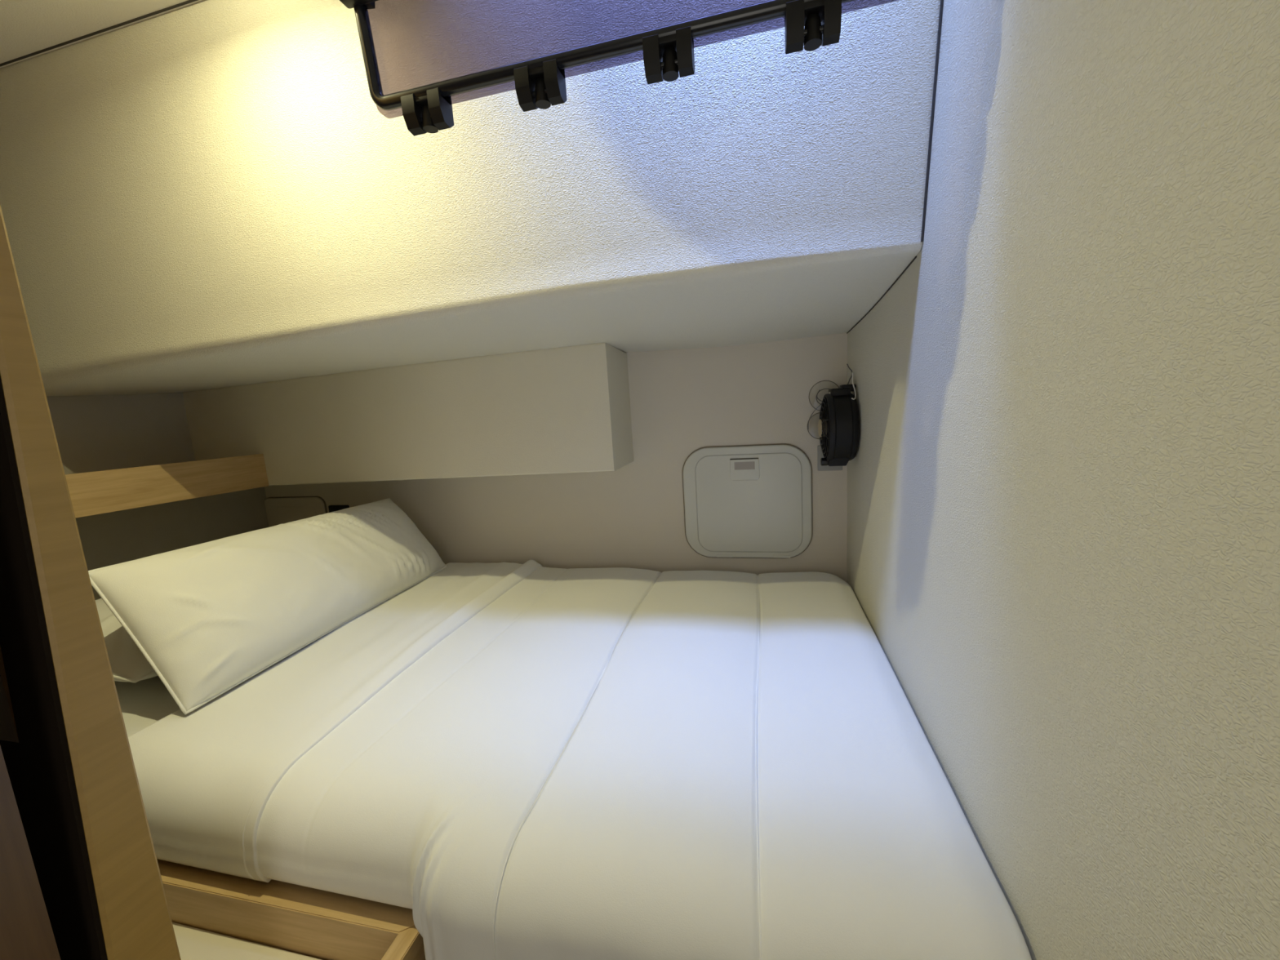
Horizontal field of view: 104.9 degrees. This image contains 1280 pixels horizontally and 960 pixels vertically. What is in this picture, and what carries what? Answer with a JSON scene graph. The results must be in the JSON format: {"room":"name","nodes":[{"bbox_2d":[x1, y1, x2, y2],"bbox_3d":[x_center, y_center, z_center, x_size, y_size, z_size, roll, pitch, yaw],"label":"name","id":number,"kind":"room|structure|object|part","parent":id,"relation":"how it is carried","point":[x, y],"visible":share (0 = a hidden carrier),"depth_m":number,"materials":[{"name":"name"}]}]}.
{"room":"boat cabin","nodes":[
{"label":"boat cabin","id":0,"kind":"room"},
{"bbox_2d":[0,646,18,742],"bbox_3d":[-1.121,0.381,0.622,1.170,2.200,0.036,-1,9,14],"label":"wall","id":1,"kind":"structure","parent":0,"point":[8,732],"depth_m":0.44,"materials":[{"name":"brown wood"}]},
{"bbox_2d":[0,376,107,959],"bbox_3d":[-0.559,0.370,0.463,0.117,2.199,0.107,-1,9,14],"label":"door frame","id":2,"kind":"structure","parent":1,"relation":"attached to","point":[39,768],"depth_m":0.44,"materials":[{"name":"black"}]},
{"bbox_2d":[0,204,181,959],"bbox_3d":[-0.547,0.369,0.464,0.100,2.199,0.106,-1,9,14],"label":"door frame","id":3,"kind":"structure","parent":1,"relation":"in","point":[135,919],"depth_m":0.45,"materials":[{"name":"brown wood"}]},
{"bbox_2d":[0,746,61,959],"bbox_3d":[-0.525,0.430,0.053,0.030,2.160,0.750,-3,9,1],"label":"door","id":4,"kind":"structure","parent":3,"relation":"attached to","point":[26,932],"depth_m":0.41,"materials":[{"name":"brown wood"}]},
{"bbox_2d":[0,0,203,68],"bbox_3d":[-0.874,-0.703,0.013,2.230,0.090,1.750,-1,9,14],"label":"ceiling","id":5,"kind":"structure","parent":0,"point":[27,27],"depth_m":0.83,"materials":[{"name":"white plastic"}]},
{"bbox_2d":[339,0,898,136],"bbox_3d":[-0.091,-0.588,0.543,0.733,0.290,0.055,-1,9,14],"label":"window","id":6,"kind":"structure","parent":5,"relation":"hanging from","point":[422,58],"depth_m":0.57,"materials":[{"name":"plastic"}]},
{"bbox_2d":[46,391,268,599],"bbox_3d":[-1.753,0.400,0.753,0.120,2.200,2.415,-1,9,14],"label":"wall","id":7,"kind":"structure","parent":0,"point":[93,433],"depth_m":1.49,"materials":[{"name":"beige"}]},
{"bbox_2d":[65,453,268,518],"bbox_3d":[-1.429,0.026,1.256,0.290,0.116,0.748,-1,9,14],"label":"corner shelf","id":8,"kind":"object","parent":7,"relation":"attached to","point":[96,492],"visible":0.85,"depth_m":1.30,"materials":[{"name":"brown wood"}]},
{"bbox_2d":[0,0,940,395],"bbox_3d":[-0.560,-0.560,1.187,2.099,0.582,0.728,-1,9,14],"label":"wall","id":9,"kind":"structure","parent":0,"point":[205,194],"depth_m":0.86,"materials":[{"name":"white plastic"}]},
{"bbox_2d":[0,0,197,66],"bbox_3d":[-0.672,-0.787,0.791,2.000,0.004,0.004,-1,9,14],"label":"trim","id":10,"kind":"structure","parent":9,"relation":"attached to","point":[183,3],"depth_m":0.85,"materials":[{"name":"grey"}]},
{"bbox_2d":[264,333,847,582],"bbox_3d":[-0.466,0.178,1.687,2.190,2.200,0.040,-1,9,14],"label":"wall","id":11,"kind":"structure","parent":0,"point":[683,402],"depth_m":1.51,"materials":[{"name":"beige paint"}]},
{"bbox_2d":[264,496,327,527],"bbox_3d":[-1.292,0.213,1.863,0.284,0.304,0.012,-1,9,14],"label":"access hatch","id":12,"kind":"object","parent":11,"relation":"attached to","point":[279,510],"visible":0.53,"depth_m":1.84,"materials":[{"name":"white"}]},
{"bbox_3d":[-1.303,0.223,1.863,0.225,0.250,0.003,-1,9,14],"label":"lid","id":13,"kind":"part","parent":12,"relation":"part of","materials":[{"name":"beige plastic"}]},
{"bbox_2d":[328,505,349,512],"bbox_3d":[-1.101,0.134,1.805,0.084,0.084,0.010,-1,9,14],"label":"wall socket","id":14,"kind":"object","parent":11,"relation":"attached to","point":[331,508],"visible":0.27,"depth_m":1.80,"materials":[{"name":"black plastic"}]},
{"bbox_2d":[182,342,633,485],"bbox_3d":[-0.760,-0.181,1.564,1.454,0.348,0.215,-1,9,14],"label":"locker","id":15,"kind":"object","parent":11,"relation":"attached to","point":[562,410],"visible":0.94,"depth_m":1.42,"materials":[{"name":"beige plastic"}]},
{"bbox_2d":[682,443,813,558],"bbox_3d":[0.314,0.068,1.455,0.374,0.342,0.014,-1,9,14],"label":"access hatch","id":16,"kind":"object","parent":11,"relation":"attached to","point":[740,501],"visible":1,"depth_m":1.45,"materials":[{"name":"white plastic"}]},
{"bbox_3d":[0.304,-0.042,1.432,0.058,0.023,0.001,-1,9,14],"label":"finger pull","id":17,"kind":"part","parent":16,"relation":"part of","materials":[{"name":"grey plastic"}]},
{"bbox_2d":[817,445,842,471],"bbox_3d":[0.534,-0.062,1.383,0.066,0.072,0.009,-1,9,14],"label":"wall socket","id":18,"kind":"object","parent":11,"relation":"attached to","point":[820,454],"visible":0.3,"depth_m":1.39,"materials":[{"name":"grey plastic"}]},
{"bbox_3d":[0.510,-0.231,1.354,0.086,0.086,0.022,-1,9,14],"label":"cup","id":19,"kind":"object","parent":11,"relation":"attached to","visible":0},
{"bbox_2d":[808,402,822,429],"bbox_3d":[0.487,-0.181,1.362,0.046,0.080,0.008,2,10,35],"label":"strand","id":20,"kind":"object","parent":19,"relation":"hanging from","point":[821,402],"visible":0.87,"depth_m":1.37,"materials":[{"name":"grey"}]},
{"bbox_2d":[846,0,1279,959],"bbox_3d":[0.341,0.344,0.265,0.040,2.200,2.455,-1,9,14],"label":"wall","id":21,"kind":"structure","parent":0,"point":[1063,554],"depth_m":0.36,"materials":[{"name":"white paint"}]},
{"bbox_2d":[817,383,859,466],"bbox_3d":[0.504,-0.140,1.264,0.087,0.204,0.174,-1,9,14],"label":"fan","id":22,"kind":"object","parent":21,"relation":"attached to","point":[838,424],"visible":1,"depth_m":1.20,"materials":[{"name":"black plastic"}]},
{"bbox_3d":[0.478,-0.047,1.271,0.021,0.021,0.021,-1,9,14],"label":"knob","id":23,"kind":"part","parent":22,"relation":"part of","materials":[{"name":"black plastic"}]},
{"bbox_2d":[819,395,829,457],"bbox_3d":[0.474,-0.134,1.273,0.014,0.167,0.160,-1,9,14],"label":"grille","id":24,"kind":"object","parent":22,"relation":"attached to","point":[824,410],"depth_m":1.24,"materials":[{"name":"black plastic"}]},
{"bbox_2d":[846,364,852,384],"bbox_3d":[0.531,-0.269,1.246,0.014,0.053,0.024,-1,9,14],"label":"string","id":25,"kind":"object","parent":22,"relation":"attached to","point":[846,364],"visible":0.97,"depth_m":1.24,"materials":[{"name":"grey plastic"}]},
{"bbox_2d":[851,372,856,399],"bbox_3d":[0.524,-0.231,1.205,0.010,0.067,0.034,1,10,26],"label":"string","id":26,"kind":"object","parent":22,"relation":"attached to","point":[852,372],"visible":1,"depth_m":1.21,"materials":[{"name":"white plastic"}]},
{"bbox_2d":[846,255,916,333],"bbox_3d":[0.489,-0.367,1.036,0.003,0.042,0.599,-1,9,14],"label":"trim","id":27,"kind":"structure","parent":21,"relation":"attached to","point":[915,257],"depth_m":0.91,"materials":[{"name":"grey"}]},
{"bbox_2d":[920,0,943,241],"bbox_3d":[0.385,-0.576,0.630,0.004,0.481,0.107,-1,9,14],"label":"trim","id":28,"kind":"structure","parent":21,"relation":"attached to","point":[941,1],"depth_m":0.66,"materials":[{"name":"grey"}]},
{"bbox_3d":[-0.659,1.474,0.671,2.230,0.030,2.415,-1,9,14],"label":"floor","id":29,"kind":"structure","parent":0,"visible":0},
{"bbox_2d":[156,858,425,959],"bbox_3d":[-0.634,1.036,0.581,0.694,0.860,0.454,-1,9,14],"label":"frame","id":30,"kind":"object","parent":29,"relation":"on","point":[215,915],"visible":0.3,"depth_m":0.67,"materials":[{"name":"brown wood"}]},
{"bbox_3d":[-0.658,0.684,0.519,0.642,0.012,0.387,-1,9,14],"label":"panel","id":31,"kind":"part","parent":30,"relation":"part of","materials":[{"name":"beige laminate"}]},
{"bbox_3d":[-0.334,0.683,0.441,0.026,0.160,0.436,-1,9,14],"label":"rail","id":32,"kind":"part","parent":30,"relation":"part of","materials":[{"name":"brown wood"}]},
{"bbox_3d":[-0.485,0.916,1.278,2.070,0.868,0.990,-1,9,14],"label":"trim","id":33,"kind":"structure","parent":29,"relation":"on","visible":0},
{"bbox_2d":[114,675,180,737],"bbox_3d":[-1.119,0.448,1.324,0.836,0.112,0.992,-1,9,14],"label":"mattress","id":34,"kind":"object","parent":33,"relation":"on","point":[143,703],"visible":0.02,"depth_m":0.97,"materials":[{"name":"white fabric"}]},
{"bbox_2d":[95,598,157,683],"bbox_3d":[-1.059,0.300,1.326,0.434,0.154,0.770,-1,9,14],"label":"bed pillow","id":35,"kind":"object","parent":34,"relation":"on","point":[128,663],"visible":0.06,"depth_m":0.95,"materials":[{"name":"white fabric"}]},
{"bbox_2d":[256,566,1031,959],"bbox_3d":[-0.107,0.643,1.091,1.225,0.597,1.040,-1,9,14],"label":"quilt","id":36,"kind":"object","parent":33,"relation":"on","point":[609,763],"visible":0.88,"depth_m":0.66,"materials":[{"name":"white fabric"}]},
{"bbox_2d":[128,560,542,882],"bbox_3d":[-0.589,0.416,1.190,0.353,0.161,0.998,-1,9,14],"label":"sheet","id":37,"kind":"object","parent":36,"relation":"on","point":[207,775],"visible":0.89,"depth_m":0.84,"materials":[{"name":"white fabric"}]},
{"bbox_2d":[88,497,446,715],"bbox_3d":[-0.816,0.228,1.251,0.227,0.256,0.798,-1,9,14],"label":"bed pillow","id":38,"kind":"object","parent":37,"relation":"on","point":[207,618],"visible":1,"depth_m":1.03,"materials":[{"name":"white fabric"}]}
]}

